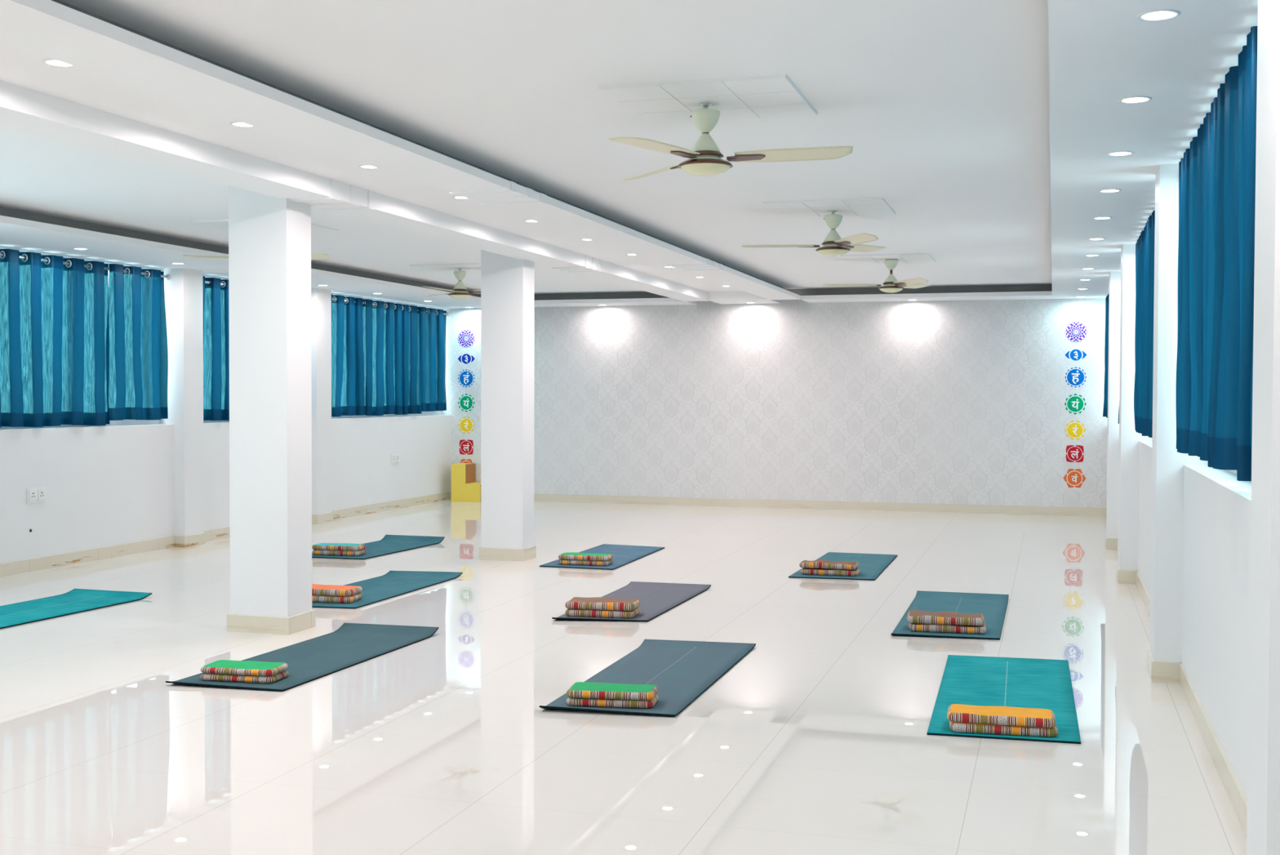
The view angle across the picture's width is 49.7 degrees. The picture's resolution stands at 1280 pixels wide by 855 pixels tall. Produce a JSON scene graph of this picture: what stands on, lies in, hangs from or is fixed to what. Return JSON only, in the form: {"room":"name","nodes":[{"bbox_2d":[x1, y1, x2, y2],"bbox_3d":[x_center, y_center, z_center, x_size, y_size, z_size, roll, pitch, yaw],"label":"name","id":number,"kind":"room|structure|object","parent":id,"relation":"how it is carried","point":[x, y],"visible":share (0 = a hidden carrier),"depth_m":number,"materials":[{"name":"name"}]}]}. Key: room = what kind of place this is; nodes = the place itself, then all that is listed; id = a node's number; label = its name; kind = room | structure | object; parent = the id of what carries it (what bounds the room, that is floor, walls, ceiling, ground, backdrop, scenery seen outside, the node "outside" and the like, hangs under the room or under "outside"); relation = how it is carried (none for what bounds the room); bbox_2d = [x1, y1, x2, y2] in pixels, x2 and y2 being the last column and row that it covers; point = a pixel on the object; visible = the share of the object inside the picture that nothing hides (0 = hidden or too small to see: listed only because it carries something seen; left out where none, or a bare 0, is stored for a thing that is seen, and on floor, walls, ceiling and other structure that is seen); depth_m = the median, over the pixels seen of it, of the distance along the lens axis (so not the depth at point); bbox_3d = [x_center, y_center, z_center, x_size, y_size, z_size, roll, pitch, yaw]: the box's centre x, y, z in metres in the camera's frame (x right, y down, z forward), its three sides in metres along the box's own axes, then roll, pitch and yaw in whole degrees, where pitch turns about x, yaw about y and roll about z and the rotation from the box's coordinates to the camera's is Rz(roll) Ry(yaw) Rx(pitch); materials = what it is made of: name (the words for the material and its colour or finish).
{"room":"exercise studio","nodes":[
{"label":"exercise studio","id":0,"kind":"room"},
{"bbox_2d":[0,245,451,563],"bbox_3d":[-5.570,-0.076,8.161,0.445,2.493,20.850,1,1,17],"label":"wall","id":1,"kind":"structure","parent":0,"point":[110,485],"depth_m":12.39,"materials":[{"name":"paint"}]},
{"bbox_2d":[26,486,46,503],"bbox_3d":[-4.681,0.525,10.722,0.015,0.116,0.208,1,1,17],"label":"power socket","id":2,"kind":"object","parent":1,"relation":"attached to","point":[36,495],"visible":1,"depth_m":10.72,"materials":[{"name":"white plastic"}]},
{"bbox_2d":[29,489,36,501],"bbox_3d":[-4.688,0.524,10.685,0.004,0.085,0.080,1,1,17],"label":"outlet","id":3,"kind":"object","parent":2,"relation":"attached to","point":[33,493],"depth_m":10.68,"materials":[{"name":"white plastic"}]},
{"bbox_2d":[38,488,45,500],"bbox_3d":[-4.660,0.522,10.777,0.004,0.085,0.080,1,1,17],"label":"outlet","id":4,"kind":"object","parent":2,"relation":"attached to","point":[42,492],"depth_m":10.78,"materials":[{"name":"white plastic"}]},
{"bbox_2d":[0,251,160,429],"bbox_3d":[-4.822,-0.680,10.831,0.060,1.375,3.360,1,1,17],"label":"window","id":5,"kind":"structure","parent":1,"relation":"in","point":[122,422],"depth_m":11.86,"materials":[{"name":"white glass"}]},
{"bbox_2d":[0,253,170,279],"bbox_3d":[-4.700,-1.308,10.780,0.052,0.052,3.340,1,1,17],"label":"curtain rod","id":6,"kind":"object","parent":1,"relation":"attached to","point":[167,277],"visible":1,"depth_m":11.36,"materials":[{"name":"metal"}]},
{"bbox_2d":[0,248,109,427],"bbox_3d":[-4.806,-0.669,10.456,0.159,1.352,2.413,1,1,17],"label":"curtain","id":7,"kind":"object","parent":6,"relation":"hanging from","point":[55,317],"visible":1,"depth_m":10.91,"materials":[{"name":"teal fabric"}]},
{"bbox_2d":[107,263,168,420],"bbox_3d":[-4.348,-0.721,11.971,0.126,1.318,0.782,1,1,17],"label":"curtain","id":8,"kind":"object","parent":6,"relation":"hanging from","point":[139,351],"visible":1,"depth_m":11.89,"materials":[{"name":"teal fabric"}]},
{"bbox_2d":[203,279,229,422],"bbox_3d":[-3.965,-0.747,13.697,0.060,1.375,2.035,1,1,17],"label":"window","id":9,"kind":"structure","parent":1,"relation":"in","point":[204,421],"depth_m":13.26,"materials":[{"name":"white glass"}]},
{"bbox_2d":[0,491,451,577],"bbox_3d":[-5.377,1.121,8.236,0.117,0.098,20.650,1,1,17],"label":"baseboard","id":10,"kind":"structure","parent":1,"relation":"attached to","point":[15,567],"depth_m":12.20,"materials":[{"name":"tile"}]},
{"bbox_2d":[331,294,441,418],"bbox_3d":[-3.110,-0.814,16.559,0.060,1.375,3.320,1,1,17],"label":"window","id":11,"kind":"structure","parent":1,"relation":"in","point":[435,412],"depth_m":16.85,"materials":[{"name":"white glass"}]},
{"bbox_2d":[332,297,448,315],"bbox_3d":[-2.989,-1.442,16.508,0.052,0.052,3.300,1,1,17],"label":"curtain rod","id":12,"kind":"object","parent":1,"relation":"attached to","point":[333,299],"visible":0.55,"depth_m":16.90,"materials":[{"name":"metal"}]},
{"bbox_2d":[331,293,421,416],"bbox_3d":[-3.105,-0.808,16.140,0.145,1.340,2.367,1,1,17],"label":"curtain","id":13,"kind":"object","parent":12,"relation":"hanging from","point":[375,349],"visible":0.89,"depth_m":16.15,"materials":[{"name":"teal fabric"}]},
{"bbox_2d":[419,306,446,411],"bbox_3d":[-2.646,-0.860,17.674,0.116,1.307,0.823,1,1,17],"label":"curtain","id":14,"kind":"object","parent":12,"relation":"hanging from","point":[433,325],"visible":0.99,"depth_m":17.58,"materials":[{"name":"teal fabric"}]},
{"bbox_2d":[391,453,399,463],"bbox_3d":[-2.934,0.372,16.568,0.015,0.115,0.215,1,1,17],"label":"power socket","id":15,"kind":"object","parent":1,"relation":"attached to","point":[395,458],"visible":1,"depth_m":16.57,"materials":[{"name":"white plastic"}]},
{"bbox_2d":[392,454,395,462],"bbox_3d":[-2.939,0.371,16.538,0.004,0.085,0.080,1,1,17],"label":"outlet","id":16,"kind":"object","parent":15,"relation":"attached to","point":[393,455],"depth_m":16.54,"materials":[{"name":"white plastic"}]},
{"bbox_2d":[395,454,399,462],"bbox_3d":[-2.912,0.369,16.630,0.004,0.085,0.080,1,1,17],"label":"outlet","id":17,"kind":"object","parent":15,"relation":"attached to","point":[397,455],"depth_m":16.62,"materials":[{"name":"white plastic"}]},
{"bbox_3d":[-3.844,-1.375,13.646,0.052,0.052,2.015,1,1,17],"label":"curtain rod","id":18,"kind":"object","parent":1,"relation":"attached to","visible":0},
{"bbox_2d":[202,275,229,420],"bbox_3d":[-3.850,-0.747,13.662,0.144,1.346,1.946,1,1,17],"label":"curtain","id":19,"kind":"object","parent":18,"relation":"hanging from","point":[215,295],"visible":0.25,"depth_m":13.01,"materials":[{"name":"teal fabric"}]},
{"bbox_2d":[0,498,1246,854],"bbox_3d":[-1.524,1.309,7.089,9.160,0.200,21.050,1,1,17],"label":"floor","id":20,"kind":"structure","parent":0,"point":[815,741],"depth_m":5.95,"materials":[{"name":"tile"}]},
{"bbox_2d":[0,588,151,628],"bbox_3d":[-3.883,1.148,8.621,0.634,0.032,1.752,1,1,19],"label":"yoga mat","id":21,"kind":"object","parent":20,"relation":"on","point":[76,600],"visible":1,"depth_m":8.94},
{"bbox_2d":[226,185,315,634],"bbox_3d":[-2.159,-0.133,8.092,0.406,2.630,0.300,1,1,17],"label":"column","id":22,"kind":"structure","parent":20,"relation":"on","point":[269,237],"depth_m":7.97,"materials":[{"name":"paint"}]},
{"bbox_2d":[165,622,438,691],"bbox_3d":[-1.700,1.183,7.244,0.636,0.042,1.663,1,1,17],"label":"yoga mat","id":23,"kind":"object","parent":20,"relation":"on","point":[352,644],"visible":0.85,"depth_m":7.33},
{"bbox_2d":[200,659,288,683],"bbox_3d":[-1.905,1.173,6.668,0.384,0.071,0.199,0,1,12],"label":"cushion","id":24,"kind":"object","parent":23,"relation":"on","point":[229,670],"visible":1,"depth_m":6.59,"materials":[{"name":"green fabric"}]},
{"bbox_2d":[311,534,444,559],"bbox_3d":[-2.351,1.054,12.261,0.608,0.052,1.488,1,1,19],"label":"yoga mat","id":25,"kind":"object","parent":20,"relation":"on","point":[389,544],"visible":0.79,"depth_m":12.54,"materials":[{"name":"rubber"}]},
{"bbox_2d":[311,542,365,555],"bbox_3d":[-2.568,1.037,11.805,0.429,0.089,0.199,0,1,13],"label":"cushion","id":26,"kind":"object","parent":25,"relation":"on","point":[320,548],"visible":1,"depth_m":11.72,"materials":[{"name":"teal fabric"}]},
{"bbox_2d":[311,570,462,608],"bbox_3d":[-1.891,1.127,9.738,0.628,0.032,1.724,1,1,17],"label":"yoga mat","id":27,"kind":"object","parent":20,"relation":"on","point":[392,584],"visible":0.67,"depth_m":9.94,"materials":[{"name":"rubber"}]},
{"bbox_2d":[311,583,362,603],"bbox_3d":[-2.082,1.100,9.187,0.439,0.093,0.220,0,1,13],"label":"cushion","id":28,"kind":"object","parent":27,"relation":"on","point":[320,593],"visible":0.77,"depth_m":9.08,"materials":[{"name":"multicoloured fabric"}]},
{"bbox_2d":[451,462,480,502],"bbox_3d":[-2.186,0.707,17.861,0.406,0.478,0.315,1,1,17],"label":"step block","id":29,"kind":"object","parent":20,"relation":"on","point":[464,487],"visible":0.83,"depth_m":17.73,"materials":[{"name":"yellow laminate"}]},
{"bbox_2d":[478,249,536,560],"bbox_3d":[-1.109,-0.215,11.601,0.402,2.630,0.288,1,1,17],"label":"column","id":30,"kind":"structure","parent":20,"relation":"on","point":[507,282],"depth_m":11.49,"materials":[{"name":"paint"}]},
{"bbox_2d":[539,543,664,569],"bbox_3d":[-0.272,1.094,11.793,0.635,0.008,1.704,1,1,17],"label":"yoga mat","id":31,"kind":"object","parent":20,"relation":"on","point":[623,554],"visible":0.7,"depth_m":11.91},
{"bbox_2d":[558,551,613,565],"bbox_3d":[-0.439,1.061,11.182,0.420,0.086,0.199,1,1,15],"label":"cushion","id":32,"kind":"object","parent":31,"relation":"on","point":[567,557],"visible":1,"depth_m":11.10,"materials":[{"name":"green fabric"}]},
{"bbox_2d":[551,581,711,621],"bbox_3d":[-0.020,1.151,9.169,0.596,0.022,1.705,1,1,17],"label":"yoga mat","id":33,"kind":"object","parent":20,"relation":"on","point":[655,598],"visible":0.72,"depth_m":9.41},
{"bbox_2d":[564,596,639,617],"bbox_3d":[-0.232,1.117,8.612,0.439,0.099,0.230,0,1,12],"label":"cushion","id":34,"kind":"object","parent":33,"relation":"on","point":[593,606],"visible":1,"depth_m":8.52,"materials":[{"name":"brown fabric"}]},
{"bbox_2d":[539,639,755,715],"bbox_3d":[0.097,1.204,6.813,0.610,0.032,1.814,1,1,17],"label":"yoga mat","id":35,"kind":"object","parent":20,"relation":"on","point":[682,670],"visible":0.83,"depth_m":6.88,"materials":[{"name":"rubber"}]},
{"bbox_2d":[566,681,658,708],"bbox_3d":[-0.122,1.190,6.161,0.394,0.073,0.199,0,1,9],"label":"cushion","id":36,"kind":"object","parent":35,"relation":"on","point":[580,693],"visible":1,"depth_m":6.08,"materials":[{"name":"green fabric"}]},
{"bbox_2d":[788,551,897,580],"bbox_3d":[1.676,1.114,11.194,0.641,0.009,1.718,1,1,17],"label":"yoga mat","id":37,"kind":"object","parent":20,"relation":"on","point":[871,566],"visible":0.73,"depth_m":11.26,"materials":[{"name":"rubber"}]},
{"bbox_2d":[799,559,860,576],"bbox_3d":[1.455,1.071,10.609,0.449,0.104,0.200,1,1,17],"label":"cushion","id":38,"kind":"object","parent":37,"relation":"on","point":[819,566],"visible":1,"depth_m":10.53,"materials":[{"name":"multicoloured fabric"}]},
{"bbox_2d":[890,590,1008,639],"bbox_3d":[1.967,1.165,8.666,0.613,0.032,1.694,1,1,17],"label":"yoga mat","id":39,"kind":"object","parent":20,"relation":"on","point":[993,606],"visible":0.73,"depth_m":8.97,"materials":[{"name":"rubber"}]},
{"bbox_2d":[906,609,986,633],"bbox_3d":[1.795,1.136,8.103,0.451,0.099,0.230,0,1,13],"label":"cushion","id":40,"kind":"object","parent":39,"relation":"on","point":[919,620],"visible":1,"depth_m":8.01,"materials":[{"name":"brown fabric"}]},
{"bbox_2d":[927,654,1080,743],"bbox_3d":[1.696,1.227,6.420,0.637,0.014,1.797,1,1,17],"label":"yoga mat","id":41,"kind":"object","parent":20,"relation":"on","point":[974,680],"visible":0.77,"depth_m":6.47,"materials":[{"name":"rubber"}]},
{"bbox_2d":[946,703,1057,737],"bbox_3d":[1.488,1.202,5.689,0.444,0.082,0.219,0,1,12],"label":"folded blanket","id":42,"kind":"object","parent":41,"relation":"on","point":[970,718],"visible":1,"depth_m":5.61,"materials":[{"name":"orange fabric"}]},
{"bbox_2d":[0,0,1257,308],"bbox_3d":[-1.539,-1.512,7.028,9.400,0.457,21.050,1,1,17],"label":"ceiling","id":43,"kind":"structure","parent":0,"point":[988,129],"depth_m":6.41,"materials":[{"name":"paint"}]},
{"bbox_2d":[42,58,74,67],"bbox_3d":[-2.132,-1.338,5.084,0.120,0.006,0.120,1,1,17],"label":"recessed light","id":44,"kind":"object","parent":43,"relation":"in","point":[51,62],"visible":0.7,"depth_m":5.08,"materials":[{"name":"white"}]},
{"bbox_2d":[191,219,228,229],"bbox_3d":[-3.040,-1.494,10.147,0.335,0.012,0.505,1,1,17],"label":"ceiling plate","id":45,"kind":"object","parent":43,"relation":"attached to","point":[222,224],"depth_m":10.08,"materials":[{"name":"paint"}]},
{"bbox_2d":[182,253,330,259],"bbox_3d":[-2.688,-1.343,10.422,1.089,0.302,1.048,1,1,17],"label":"ceiling fan","id":46,"kind":"object","parent":45,"relation":"hanging from","point":[313,255],"visible":0.1,"depth_m":10.10,"materials":[{"name":"metal"}]},
{"bbox_2d":[230,121,253,127],"bbox_3d":[-1.787,-1.365,6.237,0.120,0.006,0.120,1,1,17],"label":"recessed light","id":47,"kind":"object","parent":43,"relation":"in","point":[239,124],"visible":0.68,"depth_m":6.23,"materials":[{"name":"white"}]},
{"bbox_2d":[288,178,340,202],"bbox_3d":[-1.878,-1.353,7.921,0.313,0.109,0.100,1,1,17],"label":"trim","id":48,"kind":"structure","parent":43,"relation":"attached to","point":[335,184],"depth_m":7.88,"materials":[{"name":"paint"}]},
{"bbox_2d":[311,223,338,231],"bbox_3d":[-2.439,-1.498,10.357,0.260,0.012,0.449,1,1,17],"label":"ceiling plate","id":49,"kind":"object","parent":43,"relation":"attached to","point":[314,228],"depth_m":10.41,"materials":[{"name":"paint"}]},
{"bbox_2d":[309,184,359,208],"bbox_3d":[-1.813,-1.359,8.139,0.313,0.109,0.105,1,1,17],"label":"trim","id":50,"kind":"structure","parent":43,"relation":"attached to","point":[354,190],"depth_m":8.10,"materials":[{"name":"paint"}]},
{"bbox_2d":[322,190,374,211],"bbox_3d":[-1.756,-1.363,8.330,0.313,0.109,0.065,1,1,17],"label":"trim","id":51,"kind":"structure","parent":43,"relation":"attached to","point":[371,193],"depth_m":8.30,"materials":[{"name":"paint"}]},
{"bbox_2d":[358,164,377,168],"bbox_3d":[-1.442,-1.392,7.391,0.120,0.006,0.120,1,1,17],"label":"recessed light","id":52,"kind":"object","parent":43,"relation":"in","point":[366,166],"visible":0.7,"depth_m":7.38,"materials":[{"name":"white"}]},
{"bbox_2d":[409,262,480,272],"bbox_3d":[-1.761,-1.577,13.695,0.770,0.012,0.770,1,1,17],"label":"ceiling plate","id":53,"kind":"object","parent":43,"relation":"attached to","point":[473,267],"visible":0.73,"depth_m":13.55,"materials":[{"name":"paint"}]},
{"bbox_2d":[422,267,480,298],"bbox_3d":[-1.778,-1.416,13.532,1.110,0.302,1.006,1,1,17],"label":"ceiling fan","id":54,"kind":"object","parent":53,"relation":"hanging from","point":[460,291],"visible":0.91,"depth_m":13.60,"materials":[{"name":"metal"}]},
{"bbox_2d":[452,195,466,199],"bbox_3d":[-1.098,-1.419,8.544,0.120,0.006,0.120,1,1,17],"label":"recessed light","id":55,"kind":"object","parent":43,"relation":"in","point":[455,197],"visible":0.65,"depth_m":8.54,"materials":[{"name":"white"}]},
{"bbox_2d":[448,181,515,195],"bbox_3d":[-0.864,-1.314,7.603,0.368,0.052,0.070,1,1,17],"label":"trim","id":56,"kind":"structure","parent":43,"relation":"attached to","point":[513,184],"depth_m":7.58,"materials":[{"name":"paint"}]},
{"bbox_2d":[466,187,533,201],"bbox_3d":[-0.793,-1.320,7.843,0.368,0.052,0.090,1,1,17],"label":"trim","id":57,"kind":"structure","parent":43,"relation":"attached to","point":[529,191],"depth_m":7.82,"materials":[{"name":"paint"}]},
{"bbox_2d":[481,192,546,206],"bbox_3d":[-0.731,-1.325,8.049,0.368,0.052,0.100,1,1,17],"label":"trim","id":58,"kind":"structure","parent":43,"relation":"attached to","point":[543,197],"depth_m":8.03,"materials":[{"name":"paint"}]},
{"bbox_2d":[552,254,588,269],"bbox_3d":[-0.610,-1.453,12.164,0.313,0.109,0.080,1,1,17],"label":"trim","id":59,"kind":"structure","parent":43,"relation":"attached to","point":[586,256],"depth_m":12.14,"materials":[{"name":"paint"}]},
{"bbox_2d":[560,257,595,271],"bbox_3d":[-0.556,-1.457,12.346,0.313,0.109,0.080,1,1,17],"label":"trim","id":60,"kind":"structure","parent":43,"relation":"attached to","point":[593,260],"depth_m":12.30,"materials":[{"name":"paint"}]},
{"bbox_2d":[567,259,602,272],"bbox_3d":[-0.500,-1.461,12.533,0.313,0.109,0.070,1,1,17],"label":"trim","id":61,"kind":"structure","parent":43,"relation":"attached to","point":[600,260],"depth_m":12.50,"materials":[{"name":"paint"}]},
{"bbox_2d":[666,258,710,266],"bbox_3d":[0.411,-1.414,11.870,0.368,0.052,0.080,1,1,17],"label":"trim","id":62,"kind":"structure","parent":43,"relation":"attached to","point":[708,260],"depth_m":11.85,"materials":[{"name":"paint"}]},
{"bbox_2d":[672,261,715,268],"bbox_3d":[0.474,-1.419,12.081,0.368,0.052,0.080,1,1,17],"label":"trim","id":63,"kind":"structure","parent":43,"relation":"attached to","point":[713,262],"depth_m":12.04,"materials":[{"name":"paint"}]},
{"bbox_2d":[680,263,722,271],"bbox_3d":[0.547,-1.425,12.325,0.368,0.052,0.090,1,1,17],"label":"trim","id":64,"kind":"structure","parent":43,"relation":"attached to","point":[720,264],"depth_m":12.29,"materials":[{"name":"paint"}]},
{"bbox_2d":[597,74,817,124],"bbox_3d":[0.308,-1.381,5.863,0.770,0.012,0.770,1,1,17],"label":"ceiling plate","id":65,"kind":"object","parent":43,"relation":"attached to","point":[767,96],"visible":0.98,"depth_m":5.78,"materials":[{"name":"tile"}]},
{"bbox_2d":[608,102,853,180],"bbox_3d":[0.324,-1.222,5.800,1.097,0.302,1.037,1,1,17],"label":"ceiling fan","id":66,"kind":"object","parent":65,"relation":"hanging from","point":[705,156],"visible":1,"depth_m":5.84,"materials":[{"name":"metal"}]},
{"bbox_2d":[762,197,895,217],"bbox_3d":[1.272,-1.459,9.211,0.770,0.012,0.770,1,1,17],"label":"ceiling plate","id":67,"kind":"object","parent":43,"relation":"attached to","point":[864,206],"visible":0.98,"depth_m":9.14,"materials":[{"name":"paint"}]},
{"bbox_2d":[741,210,885,256],"bbox_3d":[1.176,-1.306,9.360,0.978,0.302,1.130,1,1,17],"label":"ceiling fan","id":68,"kind":"object","parent":67,"relation":"hanging from","point":[833,245],"visible":1,"depth_m":9.26,"materials":[{"name":"metal"}]},
{"bbox_2d":[840,253,935,264],"bbox_3d":[2.272,-1.539,12.627,0.770,0.012,0.770,1,1,17],"label":"ceiling plate","id":69,"kind":"object","parent":43,"relation":"attached to","point":[906,257],"visible":0.94,"depth_m":12.53,"materials":[{"name":"paint"}]},
{"bbox_2d":[822,259,930,293],"bbox_3d":[2.180,-1.384,12.693,0.994,0.302,1.111,1,1,17],"label":"ceiling fan","id":70,"kind":"object","parent":69,"relation":"hanging from","point":[891,285],"visible":1,"depth_m":12.60,"materials":[{"name":"metal"}]},
{"bbox_2d":[1088,237,1105,239],"bbox_3d":[3.235,-1.334,9.799,0.120,0.006,0.120,1,1,17],"label":"recessed light","id":71,"kind":"object","parent":43,"relation":"in","point":[1094,238],"visible":1,"depth_m":9.77,"materials":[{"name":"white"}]},
{"bbox_2d":[1092,216,1112,219],"bbox_3d":[2.890,-1.307,8.646,0.120,0.006,0.120,1,1,17],"label":"recessed light","id":72,"kind":"object","parent":43,"relation":"in","point":[1101,217],"visible":1,"depth_m":8.63,"materials":[{"name":"white"}]},
{"bbox_2d":[1098,188,1121,192],"bbox_3d":[2.545,-1.280,7.492,0.120,0.006,0.120,1,1,17],"label":"recessed light","id":73,"kind":"object","parent":43,"relation":"in","point":[1112,190],"visible":1,"depth_m":7.47,"materials":[{"name":"white"}]},
{"bbox_2d":[1106,151,1133,155],"bbox_3d":[2.200,-1.254,6.338,0.120,0.006,0.120,1,1,17],"label":"recessed light","id":74,"kind":"object","parent":43,"relation":"in","point":[1117,153],"visible":1,"depth_m":6.33,"materials":[{"name":"white"}]},
{"bbox_2d":[1118,96,1151,103],"bbox_3d":[1.856,-1.227,5.184,0.120,0.006,0.120,1,1,17],"label":"recessed light","id":75,"kind":"object","parent":43,"relation":"in","point":[1132,100],"visible":1,"depth_m":5.17,"materials":[{"name":"white"}]},
{"bbox_2d":[1137,8,1180,21],"bbox_3d":[1.511,-1.200,4.030,0.120,0.006,0.120,1,1,17],"label":"recessed light","id":76,"kind":"object","parent":43,"relation":"in","point":[1162,15],"visible":1,"depth_m":4.02,"materials":[{"name":"white"}]},
{"bbox_2d":[441,297,1107,507],"bbox_3d":[1.441,-0.499,17.044,9.400,2.950,0.200,1,1,17],"label":"wall","id":77,"kind":"structure","parent":0,"point":[928,402],"depth_m":16.75,"materials":[{"name":"paper"}]},
{"bbox_2d":[457,416,474,433],"bbox_3d":[-2.267,-0.029,18.057,0.236,0.224,0.003,1,1,17],"label":"wall decal","id":78,"kind":"object","parent":77,"relation":"attached to","point":[465,424],"depth_m":18.06,"materials":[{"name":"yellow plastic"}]},
{"bbox_2d":[457,353,475,364],"bbox_3d":[-2.265,-0.895,18.036,0.252,0.146,0.003,1,1,17],"label":"wall decal","id":79,"kind":"object","parent":77,"relation":"attached to","point":[465,358],"depth_m":18.04,"materials":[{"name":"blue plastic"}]},
{"bbox_2d":[457,368,475,387],"bbox_3d":[-2.265,-0.639,18.042,0.240,0.240,0.003,1,1,17],"label":"wall decal","id":80,"kind":"object","parent":77,"relation":"attached to","point":[466,378],"depth_m":18.04,"materials":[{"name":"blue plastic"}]},
{"bbox_2d":[457,393,475,412],"bbox_3d":[-2.266,-0.321,18.050,0.244,0.244,0.003,1,1,17],"label":"wall decal","id":81,"kind":"object","parent":77,"relation":"attached to","point":[466,402],"depth_m":18.05,"materials":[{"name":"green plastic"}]},
{"bbox_2d":[459,439,473,454],"bbox_3d":[-2.268,0.256,18.064,0.196,0.196,0.003,1,1,17],"label":"wall decal","id":82,"kind":"object","parent":77,"relation":"attached to","point":[466,446],"depth_m":18.07,"materials":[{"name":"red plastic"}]},
{"bbox_2d":[457,328,475,347],"bbox_3d":[-2.264,-1.157,18.030,0.250,0.250,0.003,1,1,17],"label":"wall decal","id":83,"kind":"object","parent":77,"relation":"attached to","point":[466,338],"depth_m":18.03,"materials":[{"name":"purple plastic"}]},
{"bbox_2d":[460,458,472,462],"bbox_3d":[-2.269,0.520,18.070,0.252,0.218,0.003,1,1,17],"label":"wall decal","id":84,"kind":"object","parent":77,"relation":"attached to","point":[463,460],"depth_m":18.07,"materials":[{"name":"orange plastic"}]},
{"bbox_2d":[533,493,1106,516],"bbox_3d":[1.430,0.929,16.970,8.160,0.098,0.012,1,1,17],"label":"baseboard","id":85,"kind":"structure","parent":77,"relation":"attached to","point":[888,506],"depth_m":16.71,"materials":[{"name":"tile"}]},
{"bbox_2d":[1062,468,1085,487],"bbox_3d":[4.995,0.583,15.902,0.252,0.218,0.003,1,1,17],"label":"wall decal","id":86,"kind":"object","parent":77,"relation":"attached to","point":[1073,477],"depth_m":15.90,"materials":[{"name":"orange plastic"}]},
{"bbox_2d":[1066,444,1084,462],"bbox_3d":[4.996,0.301,15.895,0.196,0.196,0.003,1,1,17],"label":"wall decal","id":87,"kind":"object","parent":77,"relation":"attached to","point":[1074,453],"depth_m":15.89,"materials":[{"name":"red plastic"}]},
{"bbox_2d":[1064,420,1085,439],"bbox_3d":[4.997,0.031,15.888,0.236,0.224,0.003,1,1,17],"label":"wall decal","id":88,"kind":"object","parent":77,"relation":"attached to","point":[1074,429],"depth_m":15.89,"materials":[{"name":"yellow plastic"}]},
{"bbox_2d":[1064,393,1086,414],"bbox_3d":[4.997,-0.269,15.881,0.244,0.244,0.003,1,1,17],"label":"wall decal","id":89,"kind":"object","parent":77,"relation":"attached to","point":[1075,403],"depth_m":15.88,"materials":[{"name":"green plastic"}]},
{"bbox_2d":[1065,366,1086,387],"bbox_3d":[4.998,-0.576,15.873,0.240,0.240,0.003,1,1,17],"label":"wall decal","id":90,"kind":"object","parent":77,"relation":"attached to","point":[1075,377],"depth_m":15.87,"materials":[{"name":"blue plastic"}]},
{"bbox_2d":[1064,320,1087,342],"bbox_3d":[5.000,-1.094,15.861,0.250,0.250,0.003,1,1,17],"label":"wall decal","id":91,"kind":"object","parent":77,"relation":"attached to","point":[1076,331],"depth_m":15.86,"materials":[{"name":"purple plastic"}]},
{"bbox_2d":[1064,348,1087,360],"bbox_3d":[4.999,-0.832,15.867,0.252,0.146,0.003,1,1,17],"label":"wall decal","id":92,"kind":"object","parent":77,"relation":"attached to","point":[1075,354],"depth_m":15.87,"materials":[{"name":"blue plastic"}]},
{"bbox_2d":[1106,0,1279,854],"bbox_3d":[2.464,0.006,5.763,0.465,2.493,20.850,1,1,17],"label":"wall","id":93,"kind":"structure","parent":0,"point":[1203,542],"depth_m":5.26,"materials":[{"name":"paint"}]},
{"bbox_2d":[1104,507,1247,837],"bbox_3d":[2.320,1.200,5.938,0.137,0.098,20.650,1,1,17],"label":"baseboard","id":94,"kind":"structure","parent":93,"relation":"attached to","point":[1158,671],"depth_m":5.99,"materials":[{"name":"tile"}]},
{"bbox_2d":[1226,469,1236,474],"bbox_3d":[2.301,-0.492,4.982,0.060,1.423,3.335,1,1,17],"label":"window","id":95,"kind":"structure","parent":93,"relation":"in","point":[1229,470],"depth_m":5.96,"materials":[{"name":"clear glass"}]},
{"bbox_3d":[3.181,-1.229,8.516,0.052,0.052,3.330,1,1,17],"label":"curtain rod","id":96,"kind":"object","parent":93,"relation":"attached to","visible":0},
{"bbox_2d":[1133,210,1155,437],"bbox_3d":[3.179,-0.610,8.532,0.163,1.329,3.023,1,1,17],"label":"curtain","id":97,"kind":"object","parent":96,"relation":"hanging from","point":[1144,246],"visible":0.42,"depth_m":8.55,"materials":[{"name":"teal fabric"}]},
{"bbox_3d":[4.881,-1.362,14.205,0.052,0.052,3.210,1,1,17],"label":"curtain rod","id":98,"kind":"object","parent":93,"relation":"attached to","visible":0},
{"bbox_2d":[1102,293,1108,417],"bbox_3d":[4.852,-0.747,14.148,0.183,1.316,2.721,1,1,17],"label":"curtain","id":99,"kind":"object","parent":98,"relation":"hanging from","point":[1106,340],"visible":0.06,"depth_m":14.97,"materials":[{"name":"teal fabric"}]},
{"bbox_3d":[2.136,-1.147,5.017,0.052,0.052,3.315,1,1,17],"label":"curtain rod","id":100,"kind":"object","parent":93,"relation":"attached to","visible":0},
{"bbox_2d":[1175,97,1217,460],"bbox_3d":[2.347,-0.543,5.753,0.136,1.333,1.602,1,1,17],"label":"curtain","id":101,"kind":"object","parent":100,"relation":"hanging from","point":[1197,169],"visible":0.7,"depth_m":5.76,"materials":[{"name":"teal fabric"}]},
{"bbox_2d":[1207,26,1257,480],"bbox_3d":[1.892,-0.510,4.242,0.160,1.328,1.563,1,1,17],"label":"curtain","id":102,"kind":"object","parent":100,"relation":"hanging from","point":[1229,438],"visible":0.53,"depth_m":4.52,"materials":[{"name":"teal fabric"}]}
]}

